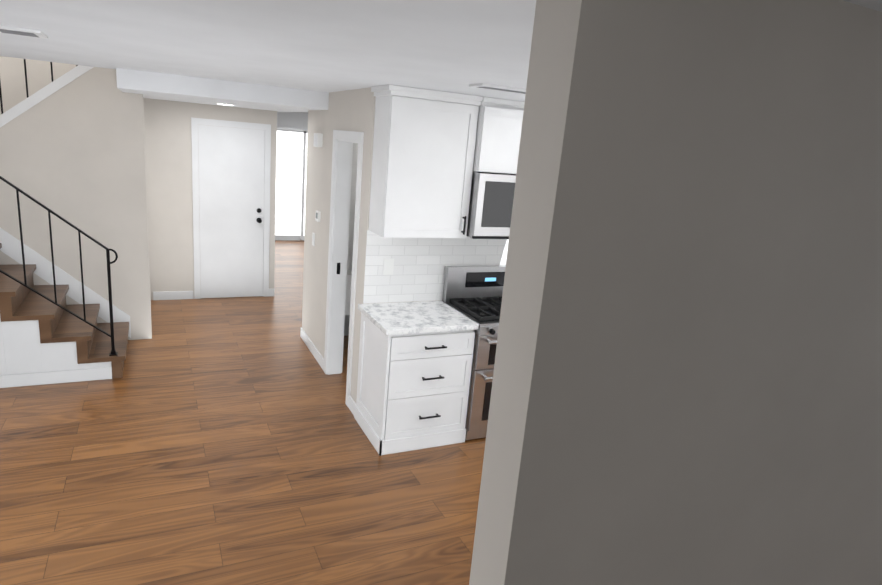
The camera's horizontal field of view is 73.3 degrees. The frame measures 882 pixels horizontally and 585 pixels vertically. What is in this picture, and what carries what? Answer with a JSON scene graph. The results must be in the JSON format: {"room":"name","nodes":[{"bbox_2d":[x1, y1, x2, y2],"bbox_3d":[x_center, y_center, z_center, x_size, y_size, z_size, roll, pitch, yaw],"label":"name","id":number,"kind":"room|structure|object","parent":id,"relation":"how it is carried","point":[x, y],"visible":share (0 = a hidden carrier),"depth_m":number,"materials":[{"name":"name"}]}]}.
{"room":"dining room","nodes":[
{"label":"dining room","id":0,"kind":"room"},
{"bbox_2d":[0,65,151,339],"bbox_3d":[-3.771,-0.906,5.032,2.280,2.854,0.157,-2,16,-26],"label":"wall","id":1,"kind":"structure","parent":0,"point":[72,146],"depth_m":5.23,"materials":[{"name":"beige paint"}]},
{"bbox_2d":[0,59,77,113],"bbox_3d":[-3.906,-1.530,4.771,2.457,2.504,0.032,-2,16,-26],"label":"railing","id":2,"kind":"object","parent":1,"relation":"on","point":[1,103],"visible":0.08,"depth_m":4.91,"materials":[{"name":"black metal"}]},
{"bbox_2d":[0,56,276,299],"bbox_3d":[-5.164,-2.273,5.546,7.100,5.000,0.120,-2,16,-26],"label":"wall","id":3,"kind":"structure","parent":0,"point":[168,143],"depth_m":6.80,"materials":[{"name":"beige paint"}]},
{"bbox_2d":[153,291,193,299],"bbox_3d":[-3.210,0.036,7.119,0.440,0.100,0.014,-2,16,-26],"label":"baseboard","id":4,"kind":"structure","parent":3,"relation":"attached to","point":[177,295],"depth_m":7.11,"materials":[{"name":"white paint"}]},
{"bbox_2d":[191,117,270,298],"bbox_3d":[-2.519,-0.965,7.157,0.880,2.130,0.016,-2,16,-26],"label":"door frame","id":5,"kind":"structure","parent":3,"relation":"attached to","point":[194,121],"depth_m":7.08,"materials":[{"name":"white paint"}]},
{"bbox_2d":[198,125,264,297],"bbox_3d":[-2.507,-0.925,7.136,0.736,2.050,0.078,-2,16,-26],"label":"entry door","id":6,"kind":"structure","parent":3,"relation":"in","point":[231,186],"depth_m":7.15,"materials":[{"name":"white paint"}]},
{"bbox_2d":[116,68,328,111],"bbox_3d":[-2.125,-2.040,5.751,1.700,0.390,2.470,-2,16,-26],"label":"ceiling","id":7,"kind":"structure","parent":0,"point":[164,86],"depth_m":4.73,"materials":[{"name":"white paint"}]},
{"bbox_2d":[0,240,485,584],"bbox_3d":[-1.694,0.668,5.580,13.200,0.100,14.000,-2,16,-26],"label":"floor","id":8,"kind":"structure","parent":0,"point":[214,441],"depth_m":3.70,"materials":[{"name":"brown wood"}]},
{"bbox_2d":[0,243,128,387],"bbox_3d":[-4.090,-0.194,4.457,3.015,1.710,0.936,-2,16,-26],"label":"flight","id":9,"kind":"object","parent":8,"relation":"on","point":[43,341],"visible":0.92,"depth_m":4.70,"materials":[{"name":"brown wood"}]},
{"bbox_2d":[0,176,117,355],"bbox_3d":[-3.461,-0.667,4.152,2.072,2.501,0.060,-2,16,-26],"label":"railing","id":10,"kind":"object","parent":9,"relation":"on","point":[113,350],"visible":1,"depth_m":4.57,"materials":[{"name":"black metal"}]},
{"bbox_2d":[345,270,351,314],"bbox_3d":[-0.703,0.247,5.796,0.420,0.775,0.790,-2,16,-26],"label":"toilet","id":11,"kind":"object","parent":8,"relation":"on","point":[348,292],"depth_m":5.86,"materials":[{"name":"white ceramic"}]},
{"bbox_2d":[354,312,474,455],"bbox_3d":[-0.204,0.613,4.343,0.662,0.875,0.620,-2,16,-26],"label":"base cabinet","id":12,"kind":"object","parent":8,"relation":"on","point":[412,391],"visible":0.96,"depth_m":4.12,"materials":[{"name":"white paint"}]},
{"bbox_2d":[358,301,478,334],"bbox_3d":[-0.175,0.170,4.230,0.682,0.038,0.610,-2,16,-26],"label":"countertop","id":13,"kind":"structure","parent":12,"relation":"on","point":[396,318],"depth_m":4.14,"materials":[{"name":"stone"}]},
{"bbox_2d":[442,265,505,439],"bbox_3d":[0.467,0.447,4.584,0.756,1.190,0.678,-2,16,-26],"label":"gas range","id":14,"kind":"object","parent":8,"relation":"on","point":[474,293],"visible":0.42,"depth_m":4.36,"materials":[{"name":"silver metal"}]},
{"bbox_2d":[277,112,307,130],"bbox_3d":[-1.118,-2.261,12.089,6.090,2.430,0.120,-2,16,-26],"label":"wall","id":15,"kind":"structure","parent":0,"point":[293,120],"depth_m":10.95,"materials":[{"name":"grey paint"}]},
{"bbox_2d":[275,235,304,240],"bbox_3d":[-2.843,-1.062,11.526,2.180,0.100,0.014,-2,16,-26],"label":"baseboard","id":16,"kind":"structure","parent":15,"relation":"attached to","point":[277,237],"depth_m":11.47,"materials":[{"name":"white paint"}]},
{"bbox_2d":[275,128,307,239],"bbox_3d":[-2.626,-2.026,11.321,1.755,2.060,0.048,-2,16,-26],"label":"living room window","id":17,"kind":"structure","parent":15,"relation":"in","point":[291,157],"depth_m":11.21,"materials":[{"name":"white glass"}]},
{"bbox_2d":[300,328,323,370],"bbox_3d":[-1.259,0.546,5.803,0.014,0.100,0.960,-2,16,-26],"label":"baseboard","id":18,"kind":"structure","parent":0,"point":[314,351],"depth_m":5.77,"materials":[{"name":"white paint"}]},
{"bbox_2d":[302,88,368,397],"bbox_3d":[-0.929,-0.476,5.197,0.120,2.430,1.800,-2,16,-26],"label":"wall","id":19,"kind":"structure","parent":0,"point":[347,110],"depth_m":5.35,"materials":[{"name":"beige paint"}]},
{"bbox_2d":[312,232,314,245],"bbox_3d":[-1.213,-0.506,5.637,0.010,0.120,0.080,-2,16,-26],"label":"light switch","id":20,"kind":"object","parent":19,"relation":"attached to","point":[313,239],"visible":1,"depth_m":5.62,"materials":[{"name":"white plastic"}]},
{"bbox_2d":[313,133,322,147],"bbox_3d":[-1.098,-1.361,5.293,0.046,0.120,0.150,-2,16,-26],"label":"door chime","id":21,"kind":"object","parent":19,"relation":"attached to","point":[318,139],"visible":1,"depth_m":5.24,"materials":[{"name":"white plastic"}]},
{"bbox_2d":[315,211,320,221],"bbox_3d":[-1.126,-0.698,5.426,0.024,0.090,0.100,-2,16,-26],"label":"thermostat","id":22,"kind":"object","parent":19,"relation":"attached to","point":[318,216],"visible":1,"depth_m":5.39,"materials":[{"name":"white plastic"}]},
{"bbox_2d":[344,143,357,335],"bbox_3d":[-0.718,-0.723,6.233,1.170,2.430,0.055,-2,16,-26],"label":"wall","id":23,"kind":"structure","parent":0,"point":[352,214],"depth_m":6.08,"materials":[{"name":"grey paint"}]},
{"bbox_2d":[353,87,441,402],"bbox_3d":[1.133,-0.284,5.159,3.790,2.430,0.120,-2,16,-26],"label":"wall","id":24,"kind":"structure","parent":0,"point":[368,158],"depth_m":4.25,"materials":[{"name":"beige paint"}]},
{"bbox_2d":[324,130,363,406],"bbox_3d":[-0.746,-0.212,4.836,0.152,2.130,0.760,-2,16,-26],"label":"door frame","id":25,"kind":"structure","parent":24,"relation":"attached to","point":[342,153],"depth_m":5.00,"materials":[{"name":"white paint"}]},
{"bbox_2d":[368,95,478,237],"bbox_3d":[-0.120,-0.849,4.101,0.632,0.910,0.350,-2,16,-26],"label":"upper cabinet","id":26,"kind":"object","parent":24,"relation":"attached to","point":[422,163],"visible":1,"depth_m":3.98,"materials":[{"name":"white paint"}]},
{"bbox_2d":[363,230,508,302],"bbox_3d":[0.270,-0.210,4.687,1.818,0.544,0.002,-2,16,-26],"label":"backsplash","id":27,"kind":"structure","parent":24,"relation":"attached to","point":[420,264],"depth_m":4.48,"materials":[{"name":"tile"}]},
{"bbox_2d":[383,259,393,274],"bbox_3d":[-0.387,-0.190,4.367,0.080,0.120,0.005,-2,16,-26],"label":"outlet","id":28,"kind":"object","parent":27,"relation":"attached to","point":[388,266],"visible":1,"depth_m":4.37,"materials":[{"name":"white plastic"}]},
{"bbox_2d":[473,106,523,173],"bbox_3d":[0.543,-1.092,4.319,0.756,0.435,0.410,-2,16,-26],"label":"upper cabinet","id":29,"kind":"object","parent":24,"relation":"attached to","point":[498,137],"visible":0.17,"depth_m":4.08,"materials":[{"name":"white paint"}]},
{"bbox_2d":[371,85,524,110],"bbox_3d":[0.434,-1.343,4.262,1.870,0.058,0.405,-2,16,-26],"label":"crown molding","id":30,"kind":"structure","parent":29,"relation":"attached to","point":[404,91],"depth_m":3.88,"materials":[{"name":"white paint"}]},
{"bbox_2d":[466,171,515,238],"bbox_3d":[0.513,-0.652,4.413,0.756,0.455,0.447,-2,16,-26],"label":"over-the-range microwave","id":31,"kind":"object","parent":29,"relation":"attached to","point":[491,205],"visible":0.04,"depth_m":4.16,"materials":[{"name":"silver metal"}]},
{"bbox_2d":[0,0,881,101],"bbox_3d":[-1.224,-2.874,4.345,13.200,2.570,13.300,-2,16,-26],"label":"ceiling","id":32,"kind":"structure","parent":0,"point":[451,46],"depth_m":2.22,"materials":[{"name":"white paint"}]},
{"bbox_2d":[0,25,47,38],"bbox_3d":[-1.976,-1.141,2.546,0.460,0.013,0.220,-2,16,-26],"label":"ceiling vent","id":33,"kind":"object","parent":32,"relation":"in","point":[22,31],"visible":1,"depth_m":2.56,"materials":[{"name":"white metal"}]},
{"bbox_2d":[469,83,525,93],"bbox_3d":[0.357,-1.117,3.259,0.380,0.013,0.150,-2,16,-26],"label":"ceiling vent","id":34,"kind":"object","parent":32,"relation":"in","point":[501,88],"visible":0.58,"depth_m":3.20,"materials":[{"name":"white metal"}]},
{"bbox_2d":[469,0,881,584],"bbox_3d":[2.096,0.573,2.151,4.470,2.430,0.120,-2,16,-26],"label":"wall","id":35,"kind":"structure","parent":0,"point":[687,383],"depth_m":1.12,"materials":[{"name":"beige paint"}]}
]}

